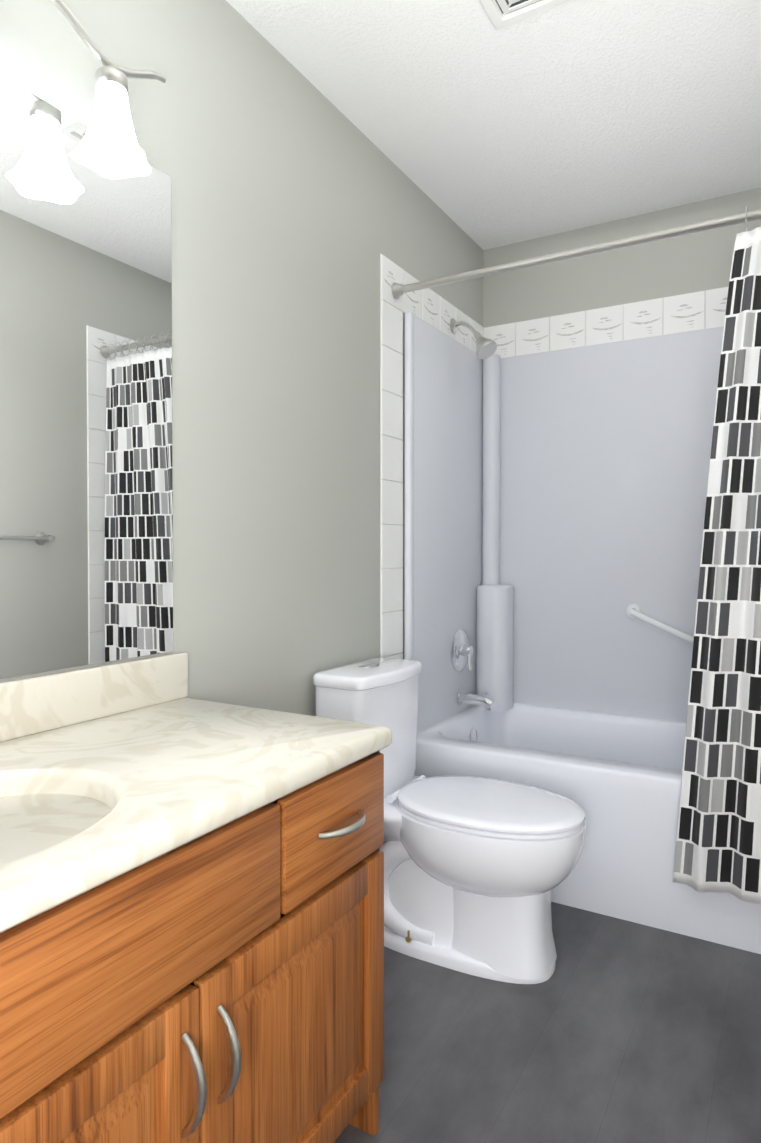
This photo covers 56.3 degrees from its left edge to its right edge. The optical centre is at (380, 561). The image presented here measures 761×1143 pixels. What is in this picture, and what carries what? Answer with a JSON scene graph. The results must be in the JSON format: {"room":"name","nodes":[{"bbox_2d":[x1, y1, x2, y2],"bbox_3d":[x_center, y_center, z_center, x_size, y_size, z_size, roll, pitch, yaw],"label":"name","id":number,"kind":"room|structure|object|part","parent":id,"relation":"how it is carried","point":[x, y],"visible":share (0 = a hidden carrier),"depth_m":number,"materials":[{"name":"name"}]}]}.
{"room":"bathroom","nodes":[
{"label":"bathroom","id":0,"kind":"room"},
{"bbox_2d":[0,0,483,715],"bbox_3d":[-0.529,-0.141,1.607,0.100,2.470,3.975,1,1,30],"label":"wall","id":1,"kind":"structure","parent":0,"point":[300,202],"depth_m":1.87,"materials":[{"name":"grey paint"}]},
{"bbox_2d":[0,0,165,178],"bbox_3d":[-0.656,-0.920,1.097,0.178,0.340,0.814,1,1,30],"label":"wall lamp","id":2,"kind":"object","parent":1,"relation":"attached to","point":[108,147],"visible":1,"depth_m":1.31,"materials":[{"name":"white glass"}]},
{"bbox_2d":[0,82,172,678],"bbox_3d":[-0.842,-0.320,0.958,0.005,1.064,1.483,1,1,30],"label":"mirror","id":3,"kind":"object","parent":1,"relation":"attached to","point":[86,530],"visible":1,"depth_m":1.39,"materials":[{"name":"clear glass"}]},
{"bbox_2d":[226,0,760,249],"bbox_3d":[0.173,-1.419,1.178,1.724,0.100,3.975,1,1,30],"label":"ceiling","id":4,"kind":"structure","parent":0,"point":[469,120],"depth_m":2.12,"materials":[{"name":"white paint"}]},
{"bbox_2d":[479,0,571,29],"bbox_3d":[0.351,-1.369,1.628,0.300,0.014,0.300,1,1,30],"label":"ceiling vent","id":5,"kind":"object","parent":4,"relation":"in","point":[501,13],"visible":1,"depth_m":1.76,"materials":[{"name":"grey"}]},
{"bbox_2d":[334,902,760,1142],"bbox_3d":[0.173,1.150,1.219,1.724,0.100,3.975,1,1,30],"label":"floor","id":6,"kind":"structure","parent":0,"point":[613,1030],"depth_m":1.60,"materials":[{"name":"tile"}]},
{"bbox_2d":[0,652,391,1142],"bbox_3d":[-0.585,0.645,0.836,0.587,0.923,1.525,1,1,30],"label":"bathroom vanity","id":7,"kind":"object","parent":6,"relation":"on","point":[191,920],"visible":1,"depth_m":1.01,"materials":[{"name":"brown wood"}]},
{"bbox_2d":[0,652,391,932],"bbox_3d":[-0.597,0.346,0.839,0.558,0.254,1.525,1,1,30],"label":"countertop","id":8,"kind":"structure","parent":7,"relation":"on","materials":[{"name":"beige stone"}]},
{"bbox_2d":[313,657,585,983],"bbox_3d":[0.182,0.701,1.993,0.752,0.774,0.461,1,1,30],"label":"toilet","id":9,"kind":"object","parent":6,"relation":"on","point":[477,870],"visible":0.77,"depth_m":1.91,"materials":[{"name":"white ceramic"}]},
{"bbox_3d":[-0.024,0.523,2.154,0.193,0.340,0.372,1,1,30],"label":"tank","id":10,"kind":"part","parent":9,"relation":"part of","materials":[{"name":"white ceramic"}]},
{"bbox_3d":[-0.021,0.335,2.149,0.206,0.036,0.386,1,1,30],"label":"tank lid","id":11,"kind":"part","parent":9,"relation":"part of","materials":[{"name":"white ceramic"}]},
{"bbox_3d":[0.297,0.671,1.969,0.527,0.034,0.366,1,1,30],"label":"seat","id":12,"kind":"part","parent":9,"relation":"part of","materials":[{"name":"white plastic"}]},
{"bbox_2d":[380,254,760,953],"bbox_3d":[0.889,0.022,2.433,1.522,2.127,0.924,1,1,30],"label":"shower","id":13,"kind":"object","parent":6,"relation":"on","point":[542,496],"visible":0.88,"depth_m":2.84,"materials":[{"name":"white plastic"}]},
{"bbox_3d":[0.391,0.511,2.890,0.153,0.469,0.176,1,1,30],"label":"faucet trim","id":14,"kind":"part","parent":13,"relation":"part of","materials":[{"name":"silver metal"}]},
{"bbox_2d":[392,206,760,903],"bbox_3d":[0.700,-0.026,2.107,1.503,1.885,0.066,1,1,30],"label":"shower curtain","id":15,"kind":"object","parent":13,"relation":"hanging from","point":[718,846],"visible":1,"depth_m":1.95,"materials":[{"name":"multicoloured fabric"}]},
{"bbox_3d":[0.703,-0.939,2.098,1.503,0.054,0.054,1,1,30],"label":"rod","id":16,"kind":"part","parent":15,"relation":"part of","materials":[{"name":"silver metal"}]},
{"bbox_2d":[414,703,760,953],"bbox_3d":[0.921,0.855,2.501,1.502,0.450,0.794,1,1,30],"label":"tub","id":17,"kind":"object","parent":13,"relation":"in","point":[624,768],"depth_m":2.22,"materials":[{"name":"white ceramic"}]},
{"bbox_2d":[483,187,760,327],"bbox_3d":[1.147,-0.161,2.874,1.524,2.470,0.100,1,1,30],"label":"wall","id":18,"kind":"structure","parent":0,"point":[688,263],"depth_m":2.90,"materials":[{"name":"grey paint"}]}
]}

